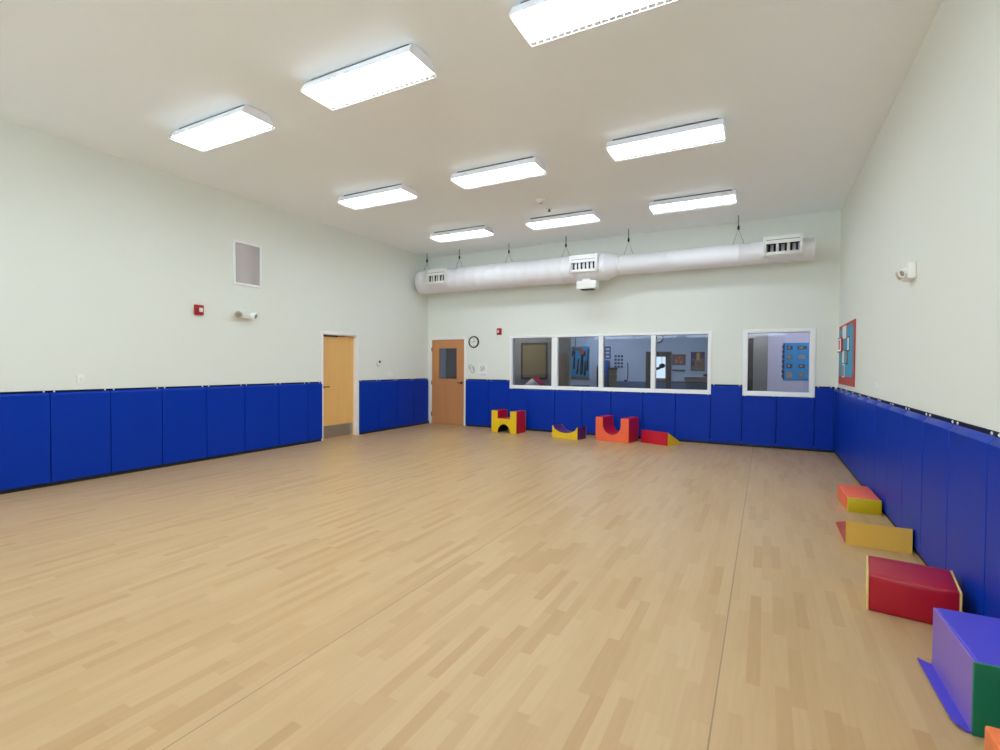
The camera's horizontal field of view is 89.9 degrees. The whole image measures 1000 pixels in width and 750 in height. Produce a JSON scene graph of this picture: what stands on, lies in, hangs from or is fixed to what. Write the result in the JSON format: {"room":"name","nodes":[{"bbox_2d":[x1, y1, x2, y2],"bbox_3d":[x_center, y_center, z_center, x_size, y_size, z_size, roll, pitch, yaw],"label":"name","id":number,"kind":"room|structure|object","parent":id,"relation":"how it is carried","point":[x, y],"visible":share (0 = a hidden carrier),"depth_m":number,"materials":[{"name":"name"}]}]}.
{"room":"children's indoor gym","nodes":[
{"label":"children's indoor gym","id":0,"kind":"room"},
{"bbox_2d":[0,119,428,391],"bbox_3d":[-4.883,-0.795,7.297,0.120,4.250,12.749,1,1,28],"label":"wall","id":1,"kind":"structure","parent":0,"point":[106,260],"depth_m":7.23,"materials":[{"name":"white paint"}]},
{"bbox_2d":[0,391,50,490],"bbox_3d":[-5.611,0.751,5.792,0.044,1.116,0.644,1,1,28],"label":"pad","id":2,"kind":"object","parent":1,"relation":"attached to","point":[24,415],"visible":1,"depth_m":5.85,"materials":[{"name":"blue plastic"}]},
{"bbox_2d":[49,389,110,481],"bbox_3d":[-5.312,0.743,6.356,0.044,1.116,0.633,1,1,28],"label":"pad","id":3,"kind":"object","parent":1,"relation":"attached to","point":[80,433],"visible":1,"depth_m":6.33,"materials":[{"name":"blue plastic"}]},
{"bbox_2d":[77,374,84,383],"bbox_3d":[-5.316,0.048,6.355,0.020,0.120,0.080,1,1,28],"label":"light switch","id":4,"kind":"object","parent":1,"relation":"attached to","point":[80,377],"visible":1,"depth_m":6.35,"materials":[{"name":"grey plastic"}]},
{"bbox_2d":[109,387,161,472],"bbox_3d":[-5.014,0.734,6.919,0.044,1.116,0.640,1,1,28],"label":"pad","id":5,"kind":"object","parent":1,"relation":"attached to","point":[135,413],"visible":1,"depth_m":6.89,"materials":[{"name":"blue plastic"}]},
{"bbox_2d":[161,385,206,463],"bbox_3d":[-4.713,0.725,7.488,0.044,1.116,0.649,1,1,28],"label":"pad","id":6,"kind":"object","parent":1,"relation":"attached to","point":[184,408],"visible":1,"depth_m":7.46,"materials":[{"name":"blue plastic"}]},
{"bbox_2d":[194,304,203,314],"bbox_3d":[-4.593,-0.994,7.648,0.058,0.155,0.135,1,1,28],"label":"fire alarm","id":7,"kind":"object","parent":1,"relation":"attached to","point":[198,309],"visible":1,"depth_m":7.62,"materials":[{"name":"red plastic"}]},
{"bbox_2d":[0,421,428,493],"bbox_3d":[-4.830,1.301,7.302,0.030,0.060,12.749,1,1,28],"label":"baseboard","id":8,"kind":"structure","parent":1,"relation":"attached to","point":[317,440],"depth_m":7.23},
{"bbox_2d":[206,384,244,456],"bbox_3d":[-4.411,0.716,8.059,0.044,1.116,0.642,1,1,28],"label":"pad","id":9,"kind":"object","parent":1,"relation":"attached to","point":[225,403],"visible":1,"depth_m":8.03,"materials":[{"name":"blue plastic"}]},
{"bbox_2d":[234,310,257,319],"bbox_3d":[-4.203,-0.991,8.282,0.155,0.142,0.426,1,1,28],"label":"emergency light","id":10,"kind":"object","parent":1,"relation":"attached to","point":[238,314],"visible":1,"depth_m":8.30,"materials":[{"name":"white plastic"}]},
{"bbox_2d":[233,240,261,287],"bbox_3d":[-4.215,-1.847,8.376,0.020,0.720,0.514,1,1,28],"label":"air vent","id":11,"kind":"object","parent":1,"relation":"in","point":[247,257],"visible":1,"depth_m":8.37,"materials":[{"name":"grey metal"}]},
{"bbox_2d":[244,383,278,450],"bbox_3d":[-4.106,0.707,8.633,0.044,1.116,0.659,1,1,28],"label":"pad","id":12,"kind":"object","parent":1,"relation":"attached to","point":[261,400],"visible":1,"depth_m":8.61,"materials":[{"name":"blue plastic"}]},
{"bbox_2d":[278,382,307,445],"bbox_3d":[-3.803,0.698,9.207,0.044,1.116,0.639,1,1,28],"label":"pad","id":13,"kind":"object","parent":1,"relation":"attached to","point":[293,397],"visible":1,"depth_m":9.18,"materials":[{"name":"blue plastic"}]},
{"bbox_2d":[307,382,321,440],"bbox_3d":[-3.571,0.691,9.645,0.044,1.116,0.352,1,1,28],"label":"pad","id":14,"kind":"object","parent":1,"relation":"attached to","point":[314,388],"visible":1,"depth_m":9.62,"materials":[{"name":"blue plastic"}]},
{"bbox_2d":[321,331,358,440],"bbox_3d":[-3.311,0.208,10.278,0.138,2.150,1.030,1,1,28],"label":"door","id":15,"kind":"structure","parent":1,"relation":"in","point":[339,351],"depth_m":10.33,"materials":[{"name":"brown wood"}]},
{"bbox_2d":[359,380,378,432],"bbox_3d":[-2.864,0.670,10.979,0.044,1.116,0.595,1,1,28],"label":"pad","id":16,"kind":"object","parent":1,"relation":"attached to","point":[368,389],"visible":1,"depth_m":10.93,"materials":[{"name":"blue leather"}]},
{"bbox_2d":[378,379,396,428],"bbox_3d":[-2.578,0.661,11.521,0.044,1.116,0.630,1,1,28],"label":"pad","id":17,"kind":"object","parent":1,"relation":"attached to","point":[387,388],"visible":1,"depth_m":11.49,"materials":[{"name":"blue leather"}]},
{"bbox_2d":[397,379,413,426],"bbox_3d":[-2.285,0.652,12.073,0.044,1.116,0.620,1,1,28],"label":"pad","id":18,"kind":"object","parent":1,"relation":"attached to","point":[405,387],"visible":1,"depth_m":12.05,"materials":[{"name":"blue leather"}]},
{"bbox_2d":[413,378,427,423],"bbox_3d":[-2.000,0.644,12.612,0.044,1.116,0.600,1,1,28],"label":"pad","id":19,"kind":"object","parent":1,"relation":"attached to","point":[420,384],"visible":1,"depth_m":12.59,"materials":[{"name":"blue plastic"}]},
{"bbox_2d":[440,348,445,378],"bbox_3d":[-1.241,-0.249,15.285,0.100,2.900,4.480,1,1,28],"label":"wall","id":20,"kind":"structure","parent":0,"point":[442,350],"depth_m":14.43,"materials":[{"name":"blue paint"}]},
{"bbox_2d":[0,0,941,257],"bbox_3d":[-0.918,-2.905,5.176,9.051,0.100,13.009,1,1,28],"label":"ceiling","id":21,"kind":"structure","parent":0,"point":[803,91],"depth_m":5.18,"materials":[{"name":"white paint"}]},
{"bbox_2d":[169,105,274,151],"bbox_3d":[-3.177,-2.811,5.701,1.306,0.137,0.410,1,1,28],"label":"ceiling light","id":22,"kind":"object","parent":21,"relation":"attached to","point":[243,120],"visible":1,"depth_m":5.61,"materials":[{"name":"white plastic"}]},
{"bbox_2d":[300,43,435,110],"bbox_3d":[-1.246,-2.779,4.679,1.306,0.137,0.410,1,1,28],"label":"ceiling light","id":23,"kind":"object","parent":21,"relation":"attached to","point":[407,63],"visible":1,"depth_m":4.60,"materials":[{"name":"white plastic"}]},
{"bbox_2d":[337,184,416,209],"bbox_3d":[-1.965,-2.847,7.989,1.306,0.137,0.410,1,1,28],"label":"ceiling light","id":24,"kind":"object","parent":21,"relation":"attached to","point":[382,195],"visible":1,"depth_m":7.89,"materials":[{"name":"white plastic"}]},
{"bbox_2d":[430,225,493,242],"bbox_3d":[-0.786,-2.882,10.216,1.306,0.137,0.410,1,1,28],"label":"ceiling light","id":25,"kind":"object","parent":21,"relation":"attached to","point":[482,230],"visible":1,"depth_m":10.10,"materials":[{"name":"white plastic"}]},
{"bbox_2d":[450,156,545,188],"bbox_3d":[-0.034,-2.815,6.967,1.306,0.137,0.410,1,1,28],"label":"ceiling light","id":26,"kind":"object","parent":21,"relation":"attached to","point":[531,165],"visible":1,"depth_m":6.88,"materials":[{"name":"white plastic"}]},
{"bbox_2d":[535,198,545,203],"bbox_3d":[0.676,-2.872,8.310,0.180,0.066,0.180,1,1,28],"label":"smoke detector","id":27,"kind":"object","parent":21,"relation":"attached to","point":[539,200],"visible":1,"depth_m":8.26,"materials":[{"name":"white plastic"}]},
{"bbox_2d":[526,210,599,229],"bbox_3d":[1.145,-2.850,9.194,1.306,0.137,0.410,1,1,28],"label":"ceiling light","id":28,"kind":"object","parent":21,"relation":"attached to","point":[586,216],"visible":1,"depth_m":9.09,"materials":[{"name":"white plastic"}]},
{"bbox_2d":[509,0,676,46],"bbox_3d":[0.733,-2.747,3.631,1.306,0.137,0.410,1,1,28],"label":"ceiling light","id":29,"kind":"object","parent":21,"relation":"attached to","point":[537,20],"visible":1,"depth_m":3.75,"materials":[{"name":"white plastic"}]},
{"bbox_2d":[605,118,725,161],"bbox_3d":[1.945,-2.783,5.920,1.306,0.137,0.410,1,1,28],"label":"ceiling light","id":30,"kind":"object","parent":21,"relation":"attached to","point":[714,129],"visible":1,"depth_m":5.84,"materials":[{"name":"white plastic"}]},
{"bbox_2d":[649,189,736,214],"bbox_3d":[3.124,-2.818,8.146,1.306,0.137,0.410,1,1,28],"label":"ceiling light","id":31,"kind":"object","parent":21,"relation":"attached to","point":[725,196],"visible":1,"depth_m":8.06,"materials":[{"name":"white plastic"}]},
{"bbox_3d":[-0.964,-2.770,11.897,0.187,0.428,0.040,1,1,28],"label":"hanger","id":32,"kind":"object","parent":21,"relation":"hanging from","visible":0},
{"bbox_2d":[415,233,814,293],"bbox_3d":[1.701,-2.224,10.467,8.270,0.584,0.631,1,1,28],"label":"air duct","id":33,"kind":"object","parent":32,"relation":"hanging from","point":[605,266],"visible":1,"depth_m":10.03,"materials":[{"name":"white metal"}]},
{"bbox_2d":[426,268,449,284],"bbox_3d":[-1.450,-2.330,11.941,0.560,0.345,0.289,1,1,28],"label":"register","id":34,"kind":"object","parent":33,"relation":"attached to","point":[440,276],"depth_m":11.81,"materials":[{"name":"white metal"}]},
{"bbox_2d":[569,253,599,273],"bbox_3d":[1.745,-2.260,10.250,0.600,0.350,0.289,1,1,28],"label":"register","id":35,"kind":"object","parent":33,"relation":"attached to","point":[586,263],"depth_m":10.13,"materials":[{"name":"white metal"}]},
{"bbox_2d":[577,278,598,290],"bbox_3d":[1.806,-1.855,10.303,0.410,0.220,0.230,1,1,28],"label":"sensor box","id":36,"kind":"object","parent":33,"relation":"attached to","point":[588,284],"visible":1,"depth_m":10.21,"materials":[{"name":"white plastic"}]},
{"bbox_2d":[763,233,802,257],"bbox_3d":[4.854,-2.206,8.604,0.594,0.325,0.289,1,1,28],"label":"register","id":37,"kind":"object","parent":33,"relation":"attached to","point":[791,245],"depth_m":8.52,"materials":[{"name":"white metal"}]},
{"bbox_2d":[0,423,984,749],"bbox_3d":[-0.946,1.444,5.259,9.051,0.100,13.009,1,1,28],"label":"floor","id":38,"kind":"structure","parent":0,"point":[429,586],"depth_m":3.12,"materials":[{"name":"brown wood"}]},
{"bbox_2d":[491,409,525,433],"bbox_3d":[0.194,1.041,11.327,0.665,0.488,0.400,1,1,34],"label":"block","id":39,"kind":"object","parent":38,"relation":"on","point":[516,423],"visible":1,"depth_m":11.22,"materials":[{"name":"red plastic"}]},
{"bbox_2d":[552,424,585,439],"bbox_3d":[1.445,1.185,10.478,0.615,0.250,0.350,1,1,40],"label":"block","id":40,"kind":"object","parent":38,"relation":"on","point":[558,431],"visible":1,"depth_m":10.36,"materials":[{"name":"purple plastic"}]},
{"bbox_2d":[596,415,638,442],"bbox_3d":[2.373,1.085,10.150,0.700,0.474,0.520,1,1,36],"label":"block","id":41,"kind":"object","parent":38,"relation":"on","point":[628,432],"visible":1,"depth_m":10.02,"materials":[{"name":"red plastic"}]},
{"bbox_2d":[641,430,680,445],"bbox_3d":[3.165,1.207,9.833,0.502,0.252,0.575,-1,1,-40],"label":"wedge","id":42,"kind":"object","parent":38,"relation":"on","point":[647,436],"visible":1,"depth_m":9.63,"materials":[{"name":"red plastic"}]},
{"bbox_2d":[837,484,881,514],"bbox_3d":[3.907,1.345,5.465,0.298,0.152,0.703,1,1,27],"label":"foam block","id":43,"kind":"object","parent":38,"relation":"on","point":[858,499],"visible":1,"depth_m":5.21,"materials":[{"name":"orange plastic"}]},
{"bbox_2d":[836,521,912,553],"bbox_3d":[3.284,1.337,4.435,0.446,0.198,0.662,1,1,28],"label":"wedge","id":44,"kind":"object","parent":38,"relation":"on","point":[896,539],"visible":1,"depth_m":4.15,"materials":[{"name":"yellow plastic"}]},
{"bbox_2d":[866,555,962,624],"bbox_3d":[2.565,1.340,3.136,0.440,0.234,0.419,1,1,36],"label":"foam block","id":45,"kind":"object","parent":38,"relation":"on","point":[907,590],"visible":0.89,"depth_m":3.02,"materials":[{"name":"plastic"}]},
{"bbox_2d":[917,608,999,737],"bbox_3d":[2.170,1.319,2.230,0.367,0.304,0.552,1,1,27],"label":"foam block","id":46,"kind":"object","parent":38,"relation":"on","point":[964,670],"visible":1,"depth_m":2.19,"materials":[{"name":"blue plastic"}]},
{"bbox_2d":[984,726,999,749],"bbox_3d":[1.770,1.380,1.486,0.336,0.207,0.611,1,1,28],"label":"foam block","id":47,"kind":"object","parent":38,"relation":"on","point":[992,734],"visible":1,"depth_m":1.78,"materials":[{"name":"plastic"}]},
{"bbox_2d":[446,337,570,385],"bbox_3d":[0.132,-0.211,13.743,3.770,2.900,0.120,1,1,28],"label":"wall annex partition","id":48,"kind":"structure","parent":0,"point":[564,343],"depth_m":13.35,"materials":[{"name":"grey paint"}]},
{"bbox_2d":[521,343,546,378],"bbox_3d":[0.898,-0.372,13.250,0.750,0.960,0.030,1,1,28],"label":"cork board","id":49,"kind":"object","parent":48,"relation":"attached to","point":[533,355],"visible":0.94,"depth_m":13.25,"materials":[{"name":"brown wood"}]},
{"bbox_2d":[428,210,840,448],"bbox_3d":[2.079,-0.820,10.903,9.051,4.250,0.140,1,1,28],"label":"wall","id":50,"kind":"structure","parent":0,"point":[726,302],"depth_m":10.07,"materials":[{"name":"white paint"}]},
{"bbox_2d":[429,337,465,425],"bbox_3d":[-1.299,0.147,12.682,1.105,2.205,0.185,1,1,28],"label":"door","id":51,"kind":"structure","parent":50,"relation":"in","point":[447,397],"depth_m":12.66,"materials":[{"name":"brown wood"}]},
{"bbox_2d":[468,336,478,347],"bbox_3d":[-0.645,-0.808,12.245,0.294,0.294,0.038,1,1,28],"label":"wall clock","id":52,"kind":"object","parent":50,"relation":"attached to","point":[473,341],"visible":1,"depth_m":12.24,"materials":[{"name":"white plastic"}]},
{"bbox_2d":[465,379,488,425],"bbox_3d":[-0.555,0.661,12.216,0.653,1.116,0.044,1,1,28],"label":"pad","id":53,"kind":"object","parent":50,"relation":"attached to","point":[477,390],"visible":1,"depth_m":12.19,"materials":[{"name":"blue plastic"}]},
{"bbox_2d":[478,363,486,376],"bbox_3d":[-0.422,-0.124,12.155,0.250,0.320,0.012,1,1,28],"label":"paper sheet","id":54,"kind":"object","parent":50,"relation":"attached to","point":[482,367],"visible":1,"depth_m":12.15,"materials":[{"name":"grey paper"}]},
{"bbox_2d":[489,379,509,425],"bbox_3d":[-0.023,0.669,11.935,0.551,1.116,0.044,1,1,28],"label":"pad","id":55,"kind":"object","parent":50,"relation":"attached to","point":[498,389],"visible":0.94,"depth_m":11.92,"materials":[{"name":"blue plastic"}]},
{"bbox_2d":[509,388,527,428],"bbox_3d":[0.426,0.772,11.699,0.467,0.924,0.044,1,1,28],"label":"pad","id":56,"kind":"object","parent":50,"relation":"attached to","point":[517,397],"visible":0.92,"depth_m":11.67,"materials":[{"name":"blue plastic"}]},
{"bbox_2d":[527,389,554,429],"bbox_3d":[0.932,0.781,11.431,0.679,0.924,0.044,1,1,28],"label":"pad","id":57,"kind":"object","parent":50,"relation":"attached to","point":[540,402],"visible":0.96,"depth_m":11.41,"materials":[{"name":"blue plastic"}]},
{"bbox_2d":[555,390,582,430],"bbox_3d":[1.516,0.790,11.121,0.643,0.924,0.044,1,1,28],"label":"pad","id":58,"kind":"object","parent":50,"relation":"attached to","point":[568,403],"visible":0.85,"depth_m":11.09,"materials":[{"name":"blue leather"}]},
{"bbox_2d":[582,391,610,432],"bbox_3d":[2.084,0.800,10.821,0.641,0.924,0.044,1,1,28],"label":"pad","id":59,"kind":"object","parent":50,"relation":"attached to","point":[594,403],"visible":0.8,"depth_m":10.83,"materials":[{"name":"blue plastic"}]},
{"bbox_2d":[509,331,711,393],"bbox_3d":[2.202,-0.268,10.828,4.390,1.224,0.174,1,1,28],"label":"window","id":60,"kind":"structure","parent":50,"relation":"in","point":[555,338],"depth_m":10.76,"materials":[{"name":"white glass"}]},
{"bbox_2d":[611,391,642,436],"bbox_3d":[2.663,0.809,10.515,0.669,0.924,0.044,1,1,28],"label":"pad","id":61,"kind":"object","parent":50,"relation":"attached to","point":[623,404],"visible":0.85,"depth_m":10.49,"materials":[{"name":"blue leather"}]},
{"bbox_2d":[466,424,834,452],"bbox_3d":[2.539,1.284,10.597,7.651,0.060,0.030,1,1,28],"label":"baseboard","id":62,"kind":"structure","parent":50,"relation":"attached to","point":[488,426],"depth_m":9.56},
{"bbox_2d":[643,392,675,437],"bbox_3d":[3.241,0.819,10.209,0.640,0.924,0.044,1,1,28],"label":"pad","id":63,"kind":"object","parent":50,"relation":"attached to","point":[659,409],"visible":0.89,"depth_m":10.18,"materials":[{"name":"blue plastic"}]},
{"bbox_2d":[675,393,710,441],"bbox_3d":[3.811,0.828,9.907,0.651,0.924,0.044,1,1,28],"label":"pad","id":64,"kind":"object","parent":50,"relation":"attached to","point":[693,411],"visible":0.95,"depth_m":9.88,"materials":[{"name":"blue plastic"}]},
{"bbox_2d":[710,384,741,443],"bbox_3d":[4.343,0.741,9.624,0.550,1.116,0.044,1,1,28],"label":"pad","id":65,"kind":"object","parent":50,"relation":"attached to","point":[726,400],"visible":1,"depth_m":9.60,"materials":[{"name":"blue plastic"}]},
{"bbox_2d":[742,396,776,445],"bbox_3d":[4.837,0.845,9.364,0.570,0.924,0.044,1,1,28],"label":"pad","id":66,"kind":"object","parent":50,"relation":"attached to","point":[758,412],"visible":1,"depth_m":9.34,"materials":[{"name":"blue plastic"}]},
{"bbox_2d":[742,328,815,397],"bbox_3d":[5.143,-0.227,9.271,1.166,1.245,0.174,1,1,28],"label":"window","id":67,"kind":"structure","parent":50,"relation":"in","point":[812,331],"depth_m":9.17,"materials":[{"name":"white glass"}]},
{"bbox_2d":[776,397,814,448],"bbox_3d":[5.352,0.854,9.091,0.596,0.924,0.044,1,1,28],"label":"pad","id":68,"kind":"object","parent":50,"relation":"attached to","point":[794,415],"visible":1,"depth_m":9.07,"materials":[{"name":"blue plastic"}]},
{"bbox_2d":[814,386,834,449],"bbox_3d":[5.746,0.764,8.881,0.294,1.116,0.044,1,1,28],"label":"pad","id":69,"kind":"object","parent":50,"relation":"attached to","point":[824,396],"visible":1,"depth_m":8.86,"materials":[{"name":"blue plastic"}]},
{"bbox_2d":[571,334,707,386],"bbox_3d":[3.141,-0.225,15.431,7.510,2.900,0.120,1,1,28],"label":"wall","id":70,"kind":"structure","parent":0,"point":[634,349],"depth_m":14.84,"materials":[{"name":"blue paint"}]},
{"bbox_2d":[571,346,589,379],"bbox_3d":[2.514,-0.373,15.683,0.600,1.040,0.018,1,1,28],"label":"poster","id":71,"kind":"object","parent":70,"relation":"attached to","point":[580,355],"visible":0.98,"depth_m":15.67,"materials":[{"name":"blue paper"}]},
{"bbox_2d":[604,346,610,358],"bbox_3d":[3.281,-0.681,15.275,0.190,0.380,0.013,1,1,28],"label":"poster","id":72,"kind":"object","parent":70,"relation":"attached to","point":[607,355],"visible":0.96,"depth_m":15.27,"materials":[{"name":"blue paper"}]},
{"bbox_2d":[614,354,623,368],"bbox_3d":[3.584,-0.416,15.118,0.300,0.440,0.014,1,1,28],"label":"chart","id":73,"kind":"object","parent":70,"relation":"attached to","point":[618,358],"visible":0.98,"depth_m":15.11,"materials":[{"name":"white paper"}]},
{"bbox_2d":[646,352,670,388],"bbox_3d":[4.601,0.286,14.570,0.710,1.930,0.050,1,1,28],"label":"door","id":74,"kind":"structure","parent":70,"relation":"in","point":[663,374],"depth_m":14.53,"materials":[{"name":"brown wood"}]},
{"bbox_2d":[657,335,663,342],"bbox_3d":[4.595,-1.074,14.560,0.300,0.300,0.035,1,1,28],"label":"wall clock","id":75,"kind":"object","parent":70,"relation":"attached to","point":[659,338],"visible":0.44,"depth_m":14.52,"materials":[{"name":"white plastic"}]},
{"bbox_2d":[616,381,706,389],"bbox_3d":[4.901,0.731,14.424,3.190,1.050,0.040,1,1,28],"label":"trim","id":76,"kind":"structure","parent":70,"relation":"attached to","point":[620,384],"depth_m":14.47,"materials":[{"name":"wood"}]},
{"bbox_2d":[672,354,685,364],"bbox_3d":[5.109,-0.437,14.304,0.355,0.300,0.025,1,1,28],"label":"framed picture","id":77,"kind":"object","parent":70,"relation":"attached to","point":[677,359],"visible":1,"depth_m":14.30,"materials":[{"name":"brown wood"}]},
{"bbox_2d":[657,381,706,382],"bbox_3d":[5.439,0.203,14.120,1.970,0.025,0.060,1,1,28],"label":"trim","id":78,"kind":"structure","parent":70,"relation":"attached to","point":[657,381],"depth_m":14.27,"materials":[{"name":"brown wood"}]},
{"bbox_2d":[684,377,706,380],"bbox_3d":[5.524,0.112,13.903,0.760,0.095,0.220,1,1,28],"label":"wall shelf","id":79,"kind":"object","parent":70,"relation":"attached to","point":[686,378],"visible":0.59,"depth_m":13.85,"materials":[{"name":"beige wood"}]},
{"bbox_2d":[691,352,704,370],"bbox_3d":[5.551,-0.381,14.071,0.362,0.533,0.025,1,1,28],"label":"framed picture","id":80,"kind":"object","parent":70,"relation":"attached to","point":[697,358],"visible":1,"depth_m":14.06,"materials":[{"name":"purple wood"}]},
{"bbox_2d":[748,333,767,390],"bbox_3d":[6.770,-0.133,11.814,2.290,2.900,0.120,1,1,28],"label":"wall","id":81,"kind":"structure","parent":0,"point":[761,349],"depth_m":12.01,"materials":[{"name":"grey paint"}]},
{"bbox_2d":[748,337,755,390],"bbox_3d":[5.946,0.195,12.176,0.445,2.220,0.020,1,1,28],"label":"door","id":82,"kind":"structure","parent":81,"relation":"in","point":[751,340],"depth_m":12.10,"materials":[{"name":"grey paint"}]},
{"bbox_2d":[767,332,808,391],"bbox_3d":[6.533,-0.111,10.582,1.555,2.900,0.120,1,1,28],"label":"wall","id":83,"kind":"structure","parent":0,"point":[775,382],"depth_m":10.78,"materials":[{"name":"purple paint"}]},
{"bbox_2d":[782,343,808,379],"bbox_3d":[6.344,-0.285,10.598,0.670,0.795,0.020,1,1,28],"label":"bulletin board","id":84,"kind":"object","parent":83,"relation":"attached to","point":[795,352],"visible":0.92,"depth_m":10.63,"materials":[{"name":"blue paper"}]},
{"bbox_2d":[838,0,999,431],"bbox_3d":[3.010,-0.666,3.120,0.120,4.250,12.749,1,1,28],"label":"wall","id":85,"kind":"structure","parent":0,"point":[926,191],"depth_m":3.79,"materials":[{"name":"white paint"}]},
{"bbox_2d":[834,387,840,454],"bbox_3d":[5.780,0.774,8.575,0.044,1.109,0.552,1,1,28],"label":"pad","id":86,"kind":"object","parent":85,"relation":"attached to","point":[836,405],"visible":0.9,"depth_m":8.56,"materials":[{"name":"blue plastic"}]},
{"bbox_2d":[838,388,846,460],"bbox_3d":[5.503,0.782,8.053,0.044,1.109,0.630,1,1,28],"label":"pad","id":87,"kind":"object","parent":85,"relation":"attached to","point":[842,392],"visible":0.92,"depth_m":8.03,"materials":[{"name":"blue plastic"}]},
{"bbox_2d":[838,319,855,386],"bbox_3d":[5.429,-0.326,7.854,0.021,0.970,1.650,1,1,28],"label":"bulletin board","id":88,"kind":"object","parent":85,"relation":"attached to","point":[848,379],"visible":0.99,"depth_m":7.49,"materials":[{"name":"blue paper"}]},
{"bbox_2d":[837,337,842,352],"bbox_3d":[5.634,-0.493,8.297,0.036,0.240,0.430,1,1,28],"label":"craft","id":89,"kind":"object","parent":88,"relation":"attached to","point":[840,340],"visible":0.97,"depth_m":8.20},
{"bbox_2d":[842,324,846,339],"bbox_3d":[5.482,-0.678,7.973,0.006,0.230,0.460,1,1,28],"label":"card","id":90,"kind":"object","parent":88,"relation":"attached to","point":[844,330],"visible":1,"depth_m":7.94,"materials":[{"name":"white paper"}]},
{"bbox_2d":[843,390,852,467],"bbox_3d":[5.208,0.790,7.496,0.044,1.109,0.630,1,1,28],"label":"pad","id":91,"kind":"object","parent":85,"relation":"attached to","point":[846,426],"visible":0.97,"depth_m":7.48,"materials":[{"name":"blue plastic"}]},
{"bbox_2d":[849,392,859,475],"bbox_3d":[4.913,0.799,6.939,0.044,1.109,0.630,1,1,28],"label":"pad","id":92,"kind":"object","parent":85,"relation":"attached to","point":[853,398],"visible":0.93,"depth_m":6.93,"materials":[{"name":"blue plastic"}]},
{"bbox_2d":[856,394,868,485],"bbox_3d":[4.617,0.808,6.380,0.044,1.109,0.635,1,1,28],"label":"pad","id":93,"kind":"object","parent":85,"relation":"attached to","point":[861,401],"visible":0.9,"depth_m":6.36,"materials":[{"name":"blue plastic"}]},
{"bbox_2d":[864,396,878,491],"bbox_3d":[4.322,0.817,5.822,0.044,1.109,0.630,1,1,28],"label":"pad","id":94,"kind":"object","parent":85,"relation":"attached to","point":[870,415],"visible":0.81,"depth_m":5.81,"materials":[{"name":"blue plastic"}]},
{"bbox_2d":[874,399,891,512],"bbox_3d":[4.027,0.826,5.265,0.044,1.109,0.630,1,1,28],"label":"pad","id":95,"kind":"object","parent":85,"relation":"attached to","point":[881,423],"visible":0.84,"depth_m":5.24,"materials":[{"name":"blue plastic"}]},
{"bbox_2d":[886,403,907,527],"bbox_3d":[3.734,0.834,4.713,0.044,1.109,0.620,1,1,28],"label":"pad","id":96,"kind":"object","parent":85,"relation":"attached to","point":[896,412],"visible":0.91,"depth_m":4.69,"materials":[{"name":"blue plastic"}]},
{"bbox_2d":[835,452,967,612],"bbox_3d":[2.930,1.428,3.195,0.030,0.060,12.749,1,1,28],"label":"baseboard","id":97,"kind":"structure","parent":85,"relation":"attached to","point":[886,515],"depth_m":4.81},
{"bbox_2d":[895,261,915,281],"bbox_3d":[3.560,-0.907,4.404,0.116,0.150,0.220,1,1,28],"label":"emergency light","id":98,"kind":"object","parent":85,"relation":"attached to","point":[907,273],"visible":1,"depth_m":4.32,"materials":[{"name":"white plastic"}]},
{"bbox_2d":[901,407,928,553],"bbox_3d":[3.441,0.843,4.158,0.044,1.109,0.634,1,1,28],"label":"pad","id":99,"kind":"object","parent":85,"relation":"attached to","point":[913,419],"visible":0.85,"depth_m":4.12,"materials":[{"name":"blue plastic"}]},
{"bbox_2d":[920,413,956,568],"bbox_3d":[3.148,0.852,3.605,0.044,1.109,0.618,1,1,28],"label":"pad","id":100,"kind":"object","parent":85,"relation":"attached to","point":[935,462],"visible":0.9,"depth_m":3.58,"materials":[{"name":"blue plastic"}]},
{"bbox_2d":[946,421,996,615],"bbox_3d":[2.849,0.861,3.042,0.044,1.109,0.658,1,1,28],"label":"pad","id":101,"kind":"object","parent":85,"relation":"attached to","point":[968,443],"visible":0.84,"depth_m":3.00,"materials":[{"name":"blue plastic"}]},
{"bbox_2d":[984,432,999,618],"bbox_3d":[2.548,0.870,2.472,0.044,1.109,0.630,1,1,28],"label":"pad","id":102,"kind":"object","parent":85,"relation":"attached to","point":[992,559],"visible":0.84,"depth_m":2.67,"materials":[{"name":"blue plastic"}]},
{"bbox_3d":[3.304,1.319,13.231,9.900,0.100,5.060,1,1,28],"label":"floor","id":103,"kind":"structure","parent":0,"visible":0},
{"bbox_2d":[559,353,566,385],"bbox_3d":[1.602,0.350,12.866,0.236,1.830,0.050,1,1,28],"label":"panel","id":104,"kind":"object","parent":103,"relation":"on","point":[562,374],"visible":0.41,"depth_m":12.83,"materials":[{"name":"beige wood"}]},
{"bbox_2d":[604,360,609,386],"bbox_3d":[3.180,0.392,15.118,0.190,1.680,0.315,1,1,28],"label":"tall cabinet","id":105,"kind":"object","parent":103,"relation":"on","point":[606,362],"visible":0.27,"depth_m":14.96,"materials":[{"name":"blue"}]},
{"bbox_2d":[608,368,617,386],"bbox_3d":[3.333,0.508,14.821,0.276,1.460,0.276,1,1,28],"label":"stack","id":106,"kind":"object","parent":103,"relation":"on","point":[612,381],"visible":0.48,"depth_m":14.71,"materials":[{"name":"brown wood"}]},
{"bbox_3d":[0.760,0.763,12.170,1.160,1.020,0.540,1,1,28],"label":"cabinet","id":107,"kind":"object","parent":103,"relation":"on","visible":0},
{"bbox_2d":[524,377,545,385],"bbox_3d":[0.846,0.155,12.154,0.420,0.198,0.370,1,1,28],"label":"dollhouse","id":108,"kind":"object","parent":107,"relation":"on","point":[534,380],"visible":0.84,"depth_m":12.02,"materials":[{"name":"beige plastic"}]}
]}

